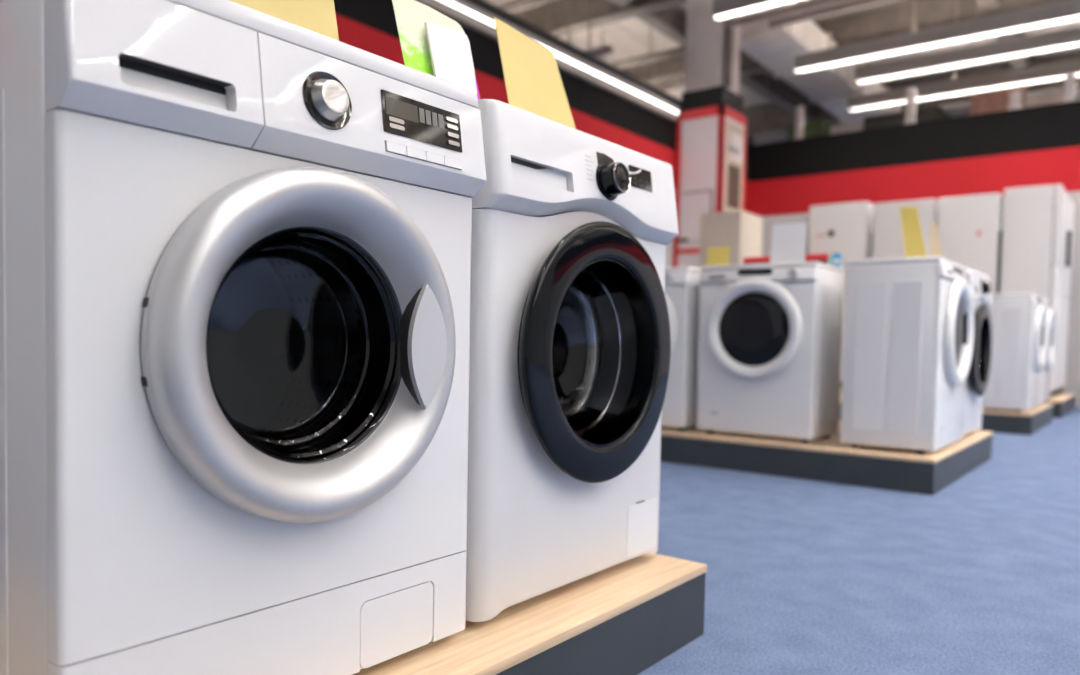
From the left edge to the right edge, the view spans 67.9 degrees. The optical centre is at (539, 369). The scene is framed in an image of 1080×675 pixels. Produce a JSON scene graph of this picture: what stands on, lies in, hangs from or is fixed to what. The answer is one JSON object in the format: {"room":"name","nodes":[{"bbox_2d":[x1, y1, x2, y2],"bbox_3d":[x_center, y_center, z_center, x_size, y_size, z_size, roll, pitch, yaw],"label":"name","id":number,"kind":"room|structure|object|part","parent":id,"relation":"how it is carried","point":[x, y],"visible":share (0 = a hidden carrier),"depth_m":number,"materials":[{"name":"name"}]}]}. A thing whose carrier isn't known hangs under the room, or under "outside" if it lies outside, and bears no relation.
{"room":"appliance store","nodes":[
{"label":"appliance store","id":0,"kind":"room"},
{"bbox_2d":[0,0,486,674],"bbox_3d":[-0.466,-0.002,1.163,0.560,0.862,0.603,3,3,38],"label":"washing machine","id":1,"kind":"object","parent":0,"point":[235,238],"visible":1,"depth_m":0.91,"materials":[{"name":"white metal"}]},
{"bbox_3d":[-0.703,0.028,0.968,0.310,0.670,0.002,3,3,38],"label":"panel","id":2,"kind":"part","parent":1,"relation":"part of","materials":[{"name":"white metal"}]},
{"bbox_3d":[-0.412,-0.325,0.865,0.076,0.134,0.208,3,3,38],"label":"detergent drawer","id":3,"kind":"part","parent":1,"relation":"part of","materials":[{"name":"white plastic"}]},
{"bbox_3d":[-0.310,0.356,1.050,0.030,0.126,0.598,3,3,38],"label":"kick panel","id":4,"kind":"part","parent":1,"relation":"part of","materials":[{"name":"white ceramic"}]},
{"bbox_2d":[231,0,338,40],"bbox_3d":[-0.361,-0.535,1.098,0.053,0.213,0.199,3,3,38],"label":"price card","id":5,"kind":"object","parent":1,"relation":"on","point":[319,16],"visible":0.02,"depth_m":1.13,"materials":[{"name":"yellow paper"}]},
{"bbox_3d":[-0.323,-0.031,1.050,0.099,0.301,0.301,3,3,38],"label":"door glass","id":6,"kind":"part","parent":1,"relation":"part of","materials":[{"name":"black glass"}]},
{"bbox_3d":[-0.259,-0.335,0.996,0.022,0.051,0.052,3,3,38],"label":"programme knob","id":7,"kind":"part","parent":1,"relation":"part of","materials":[{"name":"silver metal"}]},
{"bbox_3d":[-0.228,-0.331,1.101,0.076,0.134,0.386,3,3,38],"label":"control panel","id":8,"kind":"part","parent":1,"relation":"part of","materials":[{"name":"white plastic"}]},
{"bbox_3d":[-0.156,-0.031,1.110,0.008,0.173,0.068,3,3,38],"label":"door handle","id":9,"kind":"part","parent":1,"relation":"part of","materials":[{"name":"grey plastic"}]},
{"bbox_2d":[392,0,479,99],"bbox_3d":[-0.170,-0.525,1.352,0.049,0.179,0.178,3,3,38],"label":"promotional poster","id":10,"kind":"object","parent":1,"relation":"on","point":[411,16],"visible":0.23,"depth_m":1.32,"materials":[{"name":"multicoloured paper"}]},
{"bbox_2d":[425,22,476,93],"bbox_3d":[-0.139,-0.510,1.351,0.060,0.151,0.104,3,3,38],"label":"leaflet","id":11,"kind":"object","parent":1,"relation":"on","point":[450,50],"visible":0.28,"depth_m":1.35,"materials":[{"name":"white paper"}]},
{"bbox_2d":[334,0,750,267],"bbox_3d":[-2.424,-1.184,4.133,0.120,3.213,16.920,3,3,38],"label":"wall","id":12,"kind":"structure","parent":0,"point":[370,26],"depth_m":7.45,"materials":[{"name":"paint"}]},
{"bbox_2d":[415,0,677,121],"bbox_3d":[-3.010,-2.638,3.145,0.055,0.050,14.700,3,3,38],"label":"trim","id":13,"kind":"structure","parent":12,"relation":"attached to","point":[458,17],"depth_m":7.33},
{"bbox_2d":[437,0,678,113],"bbox_3d":[-1.773,-2.758,4.701,0.083,0.080,10.680,3,3,38],"label":"wall light","id":14,"kind":"object","parent":12,"relation":"attached to","point":[463,6],"visible":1,"depth_m":7.30,"materials":[{"name":"grey plastic"}]},
{"bbox_2d":[464,0,753,144],"bbox_3d":[-2.417,-2.832,4.010,0.190,0.090,16.800,3,3,38],"label":"trim","id":15,"kind":"structure","parent":12,"relation":"attached to","point":[484,5],"depth_m":7.33,"materials":[{"name":"black"}]},
{"bbox_2d":[465,99,677,621],"bbox_3d":[-0.080,-0.015,1.656,0.562,0.862,0.603,3,3,38],"label":"washing machine","id":16,"kind":"object","parent":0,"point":[572,228],"visible":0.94,"depth_m":1.42,"materials":[{"name":"white metal"}]},
{"bbox_2d":[494,17,575,128],"bbox_3d":[-0.009,-0.571,1.620,0.099,0.254,0.231,3,3,38],"label":"price card","id":17,"kind":"object","parent":16,"relation":"on","point":[533,82],"visible":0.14,"depth_m":1.63,"materials":[{"name":"yellow paper"}]},
{"bbox_3d":[-0.005,-0.324,1.357,0.008,0.026,0.166,3,3,38],"label":"detergent drawer","id":18,"kind":"part","parent":16,"relation":"part of","materials":[{"name":"white plastic"}]},
{"bbox_3d":[0.093,-0.350,1.512,0.076,0.172,0.597,3,3,38],"label":"control panel","id":19,"kind":"part","parent":16,"relation":"part of","materials":[{"name":"white plastic"}]},
{"bbox_3d":[0.072,-0.033,1.537,0.138,0.349,0.349,3,3,38],"label":"door glass","id":20,"kind":"part","parent":16,"relation":"part of","materials":[{"name":"black glass"}]},
{"bbox_3d":[0.141,-0.352,1.490,0.036,0.062,0.061,3,3,38],"label":"programme knob","id":21,"kind":"part","parent":16,"relation":"part of","materials":[{"name":"black plastic"}]},
{"bbox_3d":[0.152,-0.355,1.482,0.009,0.056,0.056,3,3,38],"label":"knob trim","id":22,"kind":"part","parent":16,"relation":"part of","materials":[{"name":"silver metal"}]},
{"bbox_2d":[696,254,843,442],"bbox_3d":[1.158,-0.115,4.077,0.605,0.912,0.444,3,3,38],"label":"washing machine","id":23,"kind":"object","parent":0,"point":[770,334],"depth_m":3.91,"materials":[{"name":"white metal"}]},
{"bbox_2d":[706,246,729,265],"bbox_3d":[0.925,-0.583,4.165,0.127,0.106,0.012,3,3,38],"label":"price card","id":24,"kind":"object","parent":23,"relation":"on","point":[715,255],"visible":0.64,"depth_m":4.16,"materials":[{"name":"yellow paper"}]},
{"bbox_3d":[1.040,-0.195,3.920,0.362,0.362,0.009,3,3,38],"label":"door glass","id":25,"kind":"part","parent":23,"relation":"part of","materials":[{"name":"black glass"}]},
{"bbox_3d":[1.126,-0.548,4.093,0.175,0.050,0.024,3,3,38],"label":"price rail","id":26,"kind":"part","parent":23,"relation":"part of","materials":[{"name":"red plastic"}]},
{"bbox_3d":[1.060,-0.459,3.929,0.600,0.063,0.044,3,3,38],"label":"control panel","id":27,"kind":"part","parent":23,"relation":"part of","materials":[{"name":"white plastic"}]},
{"bbox_3d":[1.182,-0.205,3.805,0.065,0.155,0.014,3,3,38],"label":"door handle","id":28,"kind":"part","parent":23,"relation":"part of","materials":[{"name":"black"}]},
{"bbox_2d":[770,222,807,262],"bbox_3d":[1.228,-0.619,3.959,0.175,0.206,0.022,3,3,38],"label":"price card","id":29,"kind":"object","parent":23,"relation":"on","point":[788,244],"visible":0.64,"depth_m":3.96,"materials":[{"name":"white"}]},
{"bbox_3d":[1.198,-0.453,3.789,0.048,0.048,0.022,3,3,38],"label":"programme knob","id":30,"kind":"part","parent":23,"relation":"part of","materials":[{"name":"grey plastic"}]},
{"bbox_3d":[1.345,-0.536,3.923,0.130,0.050,0.024,3,3,38],"label":"price rail","id":31,"kind":"part","parent":23,"relation":"part of","materials":[{"name":"red plastic"}]},
{"bbox_2d":[829,255,832,264],"bbox_3d":[1.455,-0.545,4.064,0.050,0.060,0.041,2,3,26],"label":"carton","id":32,"kind":"object","parent":23,"relation":"on","point":[830,256],"visible":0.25,"depth_m":4.04,"materials":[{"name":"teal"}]},
{"bbox_2d":[832,253,841,266],"bbox_3d":[1.495,-0.547,4.033,0.040,0.068,0.041,2,3,26],"label":"carton","id":33,"kind":"object","parent":23,"relation":"on","point":[837,257],"visible":0.81,"depth_m":4.01,"materials":[{"name":"blue"}]},
{"bbox_2d":[485,0,1079,144],"bbox_3d":[2.039,-5.036,6.944,22.000,0.150,27.000,3,3,38],"label":"ceiling","id":34,"kind":"structure","parent":0,"point":[629,38],"depth_m":12.88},
{"bbox_2d":[500,0,555,13],"bbox_3d":[-2.143,-4.870,11.357,8.000,0.702,0.110,3,3,38],"label":"pipe","id":35,"kind":"object","parent":34,"relation":"hanging from","point":[525,4],"visible":0.02,"depth_m":9.82,"materials":[{"name":"metal"}]},
{"bbox_2d":[568,0,570,43],"bbox_3d":[0.355,-4.425,9.544,0.100,1.348,9.000,3,3,38],"label":"pipe","id":36,"kind":"object","parent":34,"relation":"hanging from","point":[569,0],"visible":0.02,"depth_m":9.55,"materials":[{"name":"metal"}]},
{"bbox_2d":[532,0,612,56],"bbox_3d":[-2.027,-4.343,10.645,7.100,1.693,0.090,3,3,38],"label":"pipe","id":37,"kind":"object","parent":34,"relation":"hanging from","point":[607,49],"visible":0.15,"depth_m":8.56,"materials":[{"name":"beige metal"}]},
{"bbox_2d":[588,0,590,49],"bbox_3d":[0.590,-4.316,9.364,0.090,1.543,9.000,3,3,38],"label":"pipe","id":38,"kind":"object","parent":34,"relation":"hanging from","point":[589,0],"visible":0.02,"depth_m":9.37,"materials":[{"name":"beige metal"}]},
{"bbox_2d":[499,0,686,37],"bbox_3d":[3.325,-4.730,8.613,21.000,0.550,0.220,3,3,38],"label":"girder","id":39,"kind":"object","parent":34,"relation":"attached to","point":[551,17],"visible":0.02,"depth_m":10.76,"materials":[{"name":"metal"}]},
{"bbox_2d":[575,29,654,86],"bbox_3d":[-0.352,-4.357,9.781,0.114,1.531,9.500,3,3,38],"label":"pipe","id":40,"kind":"object","parent":34,"relation":"hanging from","point":[575,29],"visible":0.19,"depth_m":12.47,"materials":[{"name":"beige metal"}]},
{"bbox_2d":[570,28,665,92],"bbox_3d":[-0.014,-4.546,11.505,0.660,1.280,10.640,3,3,38],"label":"pipe","id":41,"kind":"object","parent":34,"relation":"hanging from","point":[602,28],"visible":0.1,"depth_m":12.22,"materials":[{"name":"metal"}]},
{"bbox_2d":[608,26,685,68],"bbox_3d":[-0.604,-4.921,13.327,8.000,0.702,0.110,3,3,38],"label":"pipe","id":42,"kind":"object","parent":34,"relation":"hanging from","point":[678,51],"visible":0.14,"depth_m":11.59,"materials":[{"name":"metal"}]},
{"bbox_2d":[640,45,755,84],"bbox_3d":[-0.050,-4.940,14.036,8.000,0.702,0.110,3,3,38],"label":"pipe","id":43,"kind":"object","parent":34,"relation":"hanging from","point":[748,60],"visible":0.15,"depth_m":12.34,"materials":[{"name":"metal"}]},
{"bbox_2d":[713,0,798,19],"bbox_3d":[5.494,-4.049,4.994,9.500,1.531,0.114,3,3,38],"label":"linear light","id":44,"kind":"object","parent":34,"relation":"hanging from","point":[722,9],"visible":1,"depth_m":7.76,"materials":[{"name":"grey plastic"}]},
{"bbox_2d":[727,0,844,27],"bbox_3d":[4.316,-4.186,6.583,5.900,1.433,0.070,3,3,38],"label":"pipe","id":45,"kind":"object","parent":34,"relation":"hanging from","point":[813,3],"visible":1,"depth_m":8.06,"materials":[{"name":"beige metal"}]},
{"bbox_2d":[740,0,901,123],"bbox_3d":[5.072,-4.745,13.213,0.810,0.830,7.400,3,3,38],"label":"air duct","id":46,"kind":"object","parent":34,"relation":"hanging from","point":[776,48],"visible":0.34,"depth_m":11.52,"materials":[{"name":"metal"}]},
{"bbox_2d":[768,0,892,28],"bbox_3d":[6.178,-4.316,6.521,8.900,1.098,0.100,3,3,38],"label":"pipe","id":47,"kind":"object","parent":34,"relation":"hanging from","point":[852,4],"visible":1,"depth_m":8.87,"materials":[{"name":"beige metal"}]},
{"bbox_2d":[620,0,1065,91],"bbox_3d":[5.171,-4.791,10.976,21.000,0.550,0.220,3,3,38],"label":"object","id":48,"kind":"structure","parent":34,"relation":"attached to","point":[888,19],"depth_m":11.25,"materials":[{"name":"metal"}]},
{"bbox_2d":[909,0,912,31],"bbox_3d":[6.669,-4.239,7.156,8.900,1.283,0.070,3,3,38],"label":"pipe","id":49,"kind":"object","parent":34,"relation":"hanging from","point":[911,3],"visible":0.17,"depth_m":9.08,"materials":[{"name":"beige metal"}]},
{"bbox_2d":[744,50,1079,135],"bbox_3d":[7.387,-4.865,13.813,21.000,0.550,0.220,3,3,38],"label":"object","id":50,"kind":"structure","parent":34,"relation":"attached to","point":[767,118],"depth_m":14.16,"materials":[{"name":"metal"}]},
{"bbox_2d":[794,0,1079,72],"bbox_3d":[6.774,-4.087,6.519,9.500,1.531,0.114,3,3,38],"label":"linear light","id":51,"kind":"object","parent":34,"relation":"hanging from","point":[1068,10],"visible":1,"depth_m":8.46,"materials":[{"name":"grey plastic"}]},
{"bbox_2d":[848,0,1079,110],"bbox_3d":[8.002,-4.127,8.059,9.500,1.531,0.114,3,3,38],"label":"linear light","id":52,"kind":"object","parent":34,"relation":"hanging from","point":[1054,71],"visible":0.88,"depth_m":10.06,"materials":[{"name":"grey plastic"}]},
{"bbox_2d":[855,0,1079,83],"bbox_3d":[7.641,-4.086,6.883,9.500,1.531,0.114,3,3,38],"label":"linear light","id":53,"kind":"object","parent":34,"relation":"hanging from","point":[1069,37],"visible":1,"depth_m":9.01,"materials":[{"name":"grey plastic"}]},
{"bbox_2d":[976,0,1051,96],"bbox_3d":[5.359,-4.818,9.750,0.200,0.350,17.500,3,3,38],"label":"girder","id":54,"kind":"object","parent":34,"relation":"attached to","point":[1024,61],"visible":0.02,"depth_m":11.99,"materials":[{"name":"metal"}]},
{"bbox_2d":[638,407,1079,674],"bbox_3d":[1.935,0.408,7.167,22.000,0.050,27.000,3,3,38],"label":"floor","id":55,"kind":"structure","parent":0,"point":[980,574],"depth_m":2.29,"materials":[{"name":"blue carpet"}]},
{"bbox_2d":[352,553,706,674],"bbox_3d":[-0.447,0.499,1.352,0.799,0.153,1.601,3,3,38],"label":"plinth","id":56,"kind":"object","parent":55,"relation":"on","point":[623,618],"visible":0.4,"depth_m":1.44,"materials":[{"name":"wood"}]},
{"bbox_2d":[673,85,747,267],"bbox_3d":[1.923,-1.395,9.111,0.567,3.393,0.638,3,3,38],"label":"pillar","id":57,"kind":"structure","parent":55,"relation":"on","point":[711,138],"depth_m":8.86,"materials":[{"name":"white paint"}]},
{"bbox_2d":[677,120,716,241],"bbox_3d":[1.733,-2.060,8.849,0.435,1.290,0.020,3,3,38],"label":"poster","id":58,"kind":"object","parent":57,"relation":"attached to","point":[696,140],"depth_m":8.86,"materials":[{"name":"white paper"}]},
{"bbox_2d":[685,0,740,94],"bbox_3d":[1.994,-4.065,8.952,0.540,1.957,0.500,3,3,38],"label":"concrete column","id":59,"kind":"structure","parent":57,"relation":"on","point":[712,59],"depth_m":8.80,"materials":[{"name":"concrete"}]},
{"bbox_2d":[723,121,743,211],"bbox_3d":[2.153,-2.070,8.918,0.016,1.260,0.450,3,3,38],"label":"poster","id":60,"kind":"object","parent":57,"relation":"attached to","point":[733,183],"depth_m":8.88,"materials":[{"name":"grey paper"}]},
{"bbox_2d":[699,210,762,268],"bbox_3d":[1.842,-0.643,7.784,0.425,1.690,0.500,3,3,38],"label":"fridge","id":61,"kind":"object","parent":55,"relation":"on","point":[740,230],"visible":0.23,"depth_m":7.57,"materials":[{"name":"white enamel"},{"name":"steel"}]},
{"bbox_2d":[762,215,809,256],"bbox_3d":[2.790,-0.763,9.146,0.660,1.855,0.620,3,3,38],"label":"fridge","id":62,"kind":"object","parent":55,"relation":"on","point":[768,223],"visible":0.08,"depth_m":8.90,"materials":[{"name":"silver metal"}]},
{"bbox_2d":[660,420,992,494],"bbox_3d":[1.147,0.393,4.678,2.416,0.153,1.431,3,3,38],"label":"plinth","id":63,"kind":"object","parent":55,"relation":"on","point":[830,460],"visible":0.52,"depth_m":3.75,"materials":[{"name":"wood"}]},
{"bbox_2d":[661,267,700,430],"bbox_3d":[0.633,-0.117,4.487,0.605,0.862,0.444,3,3,38],"label":"washing machine","id":64,"kind":"object","parent":63,"relation":"on","point":[682,284],"visible":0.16,"depth_m":4.19,"materials":[{"name":"white metal"}]},
{"bbox_3d":[0.674,-0.479,4.198,0.048,0.048,0.022,3,3,38],"label":"programme knob","id":65,"kind":"part","parent":64,"relation":"part of","materials":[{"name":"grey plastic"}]},
{"bbox_3d":[0.529,-0.077,4.355,0.600,0.750,0.026,3,3,38],"label":"panel","id":66,"kind":"part","parent":64,"relation":"part of","materials":[{"name":"white metal"}]},
{"bbox_3d":[0.536,-0.485,4.337,0.600,0.063,0.044,3,3,38],"label":"control panel","id":67,"kind":"part","parent":64,"relation":"part of","materials":[{"name":"white plastic"}]},
{"bbox_2d":[840,256,973,454],"bbox_3d":[1.749,-0.066,3.777,0.444,0.862,0.605,3,3,38],"label":"washing machine","id":68,"kind":"object","parent":63,"relation":"on","point":[909,321],"visible":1,"depth_m":3.55,"materials":[{"name":"white metal"}]},
{"bbox_2d":[900,207,926,256],"bbox_3d":[1.764,-0.634,3.781,0.133,0.272,0.002,3,3,38],"label":"price card","id":69,"kind":"object","parent":68,"relation":"on","point":[914,246],"visible":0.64,"depth_m":3.79,"materials":[{"name":"yellow paper"}]},
{"bbox_3d":[1.882,-0.024,3.675,0.026,0.750,0.600,3,3,38],"label":"panel","id":70,"kind":"part","parent":68,"relation":"part of","materials":[{"name":"white metal"}]},
{"bbox_3d":[1.890,-0.432,3.658,0.044,0.063,0.600,3,3,38],"label":"control panel","id":71,"kind":"part","parent":68,"relation":"part of","materials":[{"name":"white plastic"}]},
{"bbox_3d":[1.905,-0.168,3.654,0.009,0.362,0.362,3,3,38],"label":"door glass","id":72,"kind":"part","parent":68,"relation":"part of","materials":[{"name":"grey glass"}]},
{"bbox_3d":[2.019,-0.189,3.795,0.014,0.155,0.065,3,3,38],"label":"door handle","id":73,"kind":"part","parent":68,"relation":"part of","materials":[{"name":"black"}]},
{"bbox_3d":[2.030,-0.437,3.796,0.022,0.048,0.048,3,3,38],"label":"programme knob","id":74,"kind":"part","parent":68,"relation":"part of","materials":[{"name":"grey plastic"}]},
{"bbox_2d":[808,201,873,387],"bbox_3d":[3.314,-0.781,8.735,0.600,1.945,0.623,3,3,38],"label":"fridge","id":75,"kind":"object","parent":55,"relation":"on","point":[847,229],"visible":0.31,"depth_m":8.44,"materials":[{"name":"white enamel"},{"name":"steel"}]},
{"bbox_3d":[3.148,-1.129,8.499,0.600,1.237,0.056,3,3,38],"label":"door","id":76,"kind":"part","parent":75,"relation":"part of","materials":[{"name":"white metal"}]},
{"bbox_3d":[3.130,-0.189,8.538,0.600,0.621,0.056,3,3,38],"label":"door","id":77,"kind":"part","parent":75,"relation":"part of","materials":[{"name":"white metal"}]},
{"bbox_2d":[873,199,937,258],"bbox_3d":[3.827,-0.740,8.337,0.565,1.915,0.620,3,3,38],"label":"fridge","id":78,"kind":"object","parent":55,"relation":"on","point":[888,241],"visible":0.23,"depth_m":8.11,"materials":[{"name":"white metal"},{"name":"black plastic"}]},
{"bbox_2d":[839,392,1052,434],"bbox_3d":[2.750,0.322,7.165,2.979,0.153,1.357,3,3,38],"label":"plinth","id":79,"kind":"object","parent":55,"relation":"on","point":[998,420],"visible":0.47,"depth_m":5.86,"materials":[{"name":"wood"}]},
{"bbox_2d":[982,293,1046,411],"bbox_3d":[3.560,-0.126,6.087,0.444,0.862,0.605,3,3,38],"label":"washing machine","id":80,"kind":"object","parent":79,"relation":"on","point":[1018,320],"visible":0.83,"depth_m":5.82,"materials":[{"name":"white metal"}]},
{"bbox_3d":[3.692,-0.084,5.984,0.026,0.750,0.600,3,3,38],"label":"panel","id":81,"kind":"part","parent":80,"relation":"part of","materials":[{"name":"white metal"}]},
{"bbox_3d":[3.701,-0.492,5.967,0.044,0.063,0.600,3,3,38],"label":"control panel","id":82,"kind":"part","parent":80,"relation":"part of","materials":[{"name":"white plastic"}]},
{"bbox_3d":[3.715,-0.227,5.963,0.009,0.362,0.362,3,3,38],"label":"door glass","id":83,"kind":"part","parent":80,"relation":"part of","materials":[{"name":"grey glass"}]},
{"bbox_3d":[3.830,-0.248,6.104,0.014,0.155,0.065,3,3,38],"label":"door handle","id":84,"kind":"part","parent":80,"relation":"part of","materials":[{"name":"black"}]},
{"bbox_2d":[840,388,1075,417],"bbox_3d":[3.872,0.282,8.665,3.100,0.153,1.450,3,3,38],"label":"plinth","id":85,"kind":"object","parent":55,"relation":"on","point":[1063,403],"visible":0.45,"depth_m":7.43,"materials":[{"name":"wood"}]},
{"bbox_2d":[937,193,1003,293],"bbox_3d":[4.287,-0.717,7.977,0.530,1.915,0.622,3,3,38],"label":"fridge","id":86,"kind":"object","parent":55,"relation":"on","point":[968,226],"visible":0.33,"depth_m":7.68,"materials":[{"name":"white metal"},{"name":"black plastic"}]},
{"bbox_2d":[996,229,1002,293],"bbox_3d":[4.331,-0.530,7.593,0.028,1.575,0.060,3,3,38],"label":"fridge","id":87,"kind":"object","parent":55,"relation":"on","point":[999,230],"visible":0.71,"depth_m":7.56,"materials":[{"name":"white plastic"}]},
{"bbox_3d":[6.330,-1.441,10.729,6.860,3.520,0.960,3,3,38],"label":"storage rack","id":88,"kind":"object","parent":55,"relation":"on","visible":0},
{"bbox_2d":[787,119,832,139],"bbox_3d":[4.201,-3.520,12.338,0.550,0.422,0.704,3,3,38],"label":"carton","id":89,"kind":"object","parent":88,"relation":"on","point":[821,127],"visible":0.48,"depth_m":12.01,"materials":[{"name":"green"}]},
{"bbox_2d":[830,122,863,134],"bbox_3d":[4.673,-3.436,11.972,0.450,0.302,0.704,3,3,38],"label":"carton","id":90,"kind":"object","parent":88,"relation":"on","point":[857,126],"visible":0.31,"depth_m":11.68,"materials":[{"name":"grey"}]},
{"bbox_2d":[863,106,949,129],"bbox_3d":[5.264,-3.436,11.510,1.000,0.362,0.704,3,3,38],"label":"carton","id":91,"kind":"object","parent":88,"relation":"on","point":[931,113],"visible":0.44,"depth_m":11.24,"materials":[{"name":"grey cardboard"}]},
{"bbox_2d":[970,85,1025,114],"bbox_3d":[6.173,-3.520,10.798,0.550,0.622,0.704,3,3,38],"label":"carton","id":92,"kind":"object","parent":88,"relation":"on","point":[994,100],"visible":0.28,"depth_m":10.55,"materials":[{"name":"beige cardboard"}]},
{"bbox_2d":[1024,92,1063,107],"bbox_3d":[6.643,-3.336,10.436,0.500,0.302,0.704,3,3,38],"label":"carton","id":93,"kind":"object","parent":88,"relation":"on","point":[1047,99],"visible":0.25,"depth_m":10.18,"materials":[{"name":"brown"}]},
{"bbox_2d":[749,100,1079,406],"bbox_3d":[7.747,-1.101,6.852,12.575,3.213,0.120,3,3,38],"label":"wall","id":94,"kind":"structure","parent":0,"point":[992,152],"depth_m":9.21,"materials":[{"name":"paint"}]},
{"bbox_2d":[792,106,803,139],"bbox_3d":[3.320,-3.143,10.257,0.140,0.420,0.100,3,3,38],"label":"wall post","id":95,"kind":"object","parent":94,"relation":"on","point":[799,117],"visible":0.79,"depth_m":10.23,"materials":[{"name":"grey"}]},
{"bbox_2d":[903,88,916,123],"bbox_3d":[4.368,-3.090,9.440,0.140,0.420,0.100,3,3,38],"label":"wall post","id":96,"kind":"object","parent":94,"relation":"on","point":[911,92],"visible":0.79,"depth_m":9.41,"materials":[{"name":"grey"}]},
{"bbox_3d":[4.368,-3.090,9.440,0.090,0.420,0.060,3,3,38],"label":"post","id":97,"kind":"part","parent":96,"relation":"part of","materials":[{"name":"grey"}]},
{"bbox_2d":[1007,91,1021,109],"bbox_3d":[5.209,-2.937,8.787,0.140,0.200,0.100,3,3,38],"label":"wall post","id":98,"kind":"object","parent":94,"relation":"on","point":[1014,96],"visible":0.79,"depth_m":8.76,"materials":[{"name":"grey"}]},
{"bbox_3d":[5.209,-2.937,8.787,0.090,0.200,0.060,3,3,38],"label":"post","id":99,"kind":"part","parent":98,"relation":"part of","materials":[{"name":"grey"}]},
{"bbox_2d":[1061,73,1076,102],"bbox_3d":[5.604,-2.967,8.477,0.140,0.300,0.100,3,3,38],"label":"wall post","id":100,"kind":"object","parent":94,"relation":"on","point":[1069,90],"visible":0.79,"depth_m":8.45,"materials":[{"name":"grey"}]},
{"bbox_2d":[963,268,991,435],"bbox_3d":[2.095,-0.082,4.319,0.562,0.862,0.603,3,3,38],"label":"washing machine","id":101,"kind":"object","parent":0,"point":[976,381],"visible":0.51,"depth_m":4.14,"materials":[{"name":"white metal"}]},
{"bbox_2d":[930,222,941,256],"bbox_3d":[2.117,-0.649,4.267,0.085,0.274,0.002,3,3,38],"label":"price card","id":102,"kind":"object","parent":101,"relation":"on","point":[935,248],"visible":0.64,"depth_m":4.27,"materials":[{"name":"beige paper"}]},
{"bbox_3d":[2.255,-0.011,4.196,0.038,0.704,0.600,3,3,38],"label":"panel","id":103,"kind":"part","parent":101,"relation":"part of","materials":[{"name":"white metal"}]},
{"bbox_3d":[2.269,-0.418,4.175,0.076,0.172,0.597,3,3,38],"label":"control panel","id":104,"kind":"part","parent":101,"relation":"part of","materials":[{"name":"white plastic"}]},
{"bbox_3d":[2.247,-0.100,4.200,0.138,0.349,0.349,3,3,38],"label":"door glass","id":105,"kind":"part","parent":101,"relation":"part of","materials":[{"name":"black glass"}]},
{"bbox_3d":[2.316,-0.420,4.154,0.036,0.062,0.061,3,3,38],"label":"programme knob","id":106,"kind":"part","parent":101,"relation":"part of","materials":[{"name":"black plastic"}]},
{"bbox_2d":[1000,184,1067,397],"bbox_3d":[4.706,-0.716,7.664,0.455,1.955,0.600,3,3,38],"label":"fridge","id":107,"kind":"object","parent":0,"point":[1034,217],"visible":0.56,"depth_m":7.41,"materials":[{"name":"white painted metal"},{"name":"black plastic"}]},
{"bbox_3d":[4.857,-0.372,7.555,0.056,1.133,0.600,3,3,38],"label":"door","id":108,"kind":"part","parent":107,"relation":"part of","materials":[{"name":"white metal"}]},
{"bbox_3d":[4.875,-1.317,7.516,0.056,0.735,0.600,3,3,38],"label":"door","id":109,"kind":"part","parent":107,"relation":"part of","materials":[{"name":"white metal"}]},
{"bbox_2d":[1039,298,1055,404],"bbox_3d":[3.954,-0.140,6.591,0.444,0.862,0.605,3,3,38],"label":"washing machine","id":110,"kind":"object","parent":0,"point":[1051,316],"visible":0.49,"depth_m":6.44,"materials":[{"name":"white metal"}]},
{"bbox_3d":[4.086,-0.097,6.489,0.026,0.750,0.600,3,3,38],"label":"panel","id":111,"kind":"part","parent":110,"relation":"part of","materials":[{"name":"white metal"}]},
{"bbox_3d":[4.095,-0.505,6.471,0.044,0.063,0.600,3,3,38],"label":"control panel","id":112,"kind":"part","parent":110,"relation":"part of","materials":[{"name":"white plastic"}]},
{"bbox_3d":[4.109,-0.240,6.467,0.009,0.362,0.362,3,3,38],"label":"door glass","id":113,"kind":"part","parent":110,"relation":"part of","materials":[{"name":"grey glass"}]},
{"bbox_2d":[1055,196,1073,395],"bbox_3d":[5.122,-0.726,8.164,0.485,1.950,0.600,3,3,38],"label":"fridge","id":114,"kind":"object","parent":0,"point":[1070,207],"visible":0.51,"depth_m":7.96,"materials":[{"name":"white metal"}]},
{"bbox_3d":[5.254,-0.267,8.072,0.056,0.896,0.600,3,3,38],"label":"door","id":115,"kind":"part","parent":114,"relation":"part of","materials":[{"name":"white metal"}]},
{"bbox_3d":[5.272,-1.210,8.033,0.056,0.967,0.600,3,3,38],"label":"door","id":116,"kind":"part","parent":114,"relation":"part of","materials":[{"name":"white metal"}]},
{"bbox_3d":[5.141,-1.170,7.797,0.039,0.350,0.025,3,3,38],"label":"door handle","id":117,"kind":"part","parent":114,"relation":"part of","materials":[{"name":"black plastic"}]},
{"bbox_3d":[1.848,-4.681,6.722,21.000,0.550,0.220,3,3,38],"label":"girder","id":118,"kind":"object","parent":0,"visible":0},
{"bbox_2d":[609,0,844,125],"bbox_3d":[2.520,-4.832,11.968,0.200,0.350,17.500,3,3,38],"label":"girder","id":119,"kind":"object","parent":118,"relation":"attached to","point":[671,22],"visible":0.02,"depth_m":13.30,"materials":[{"name":"metal"}]}
]}

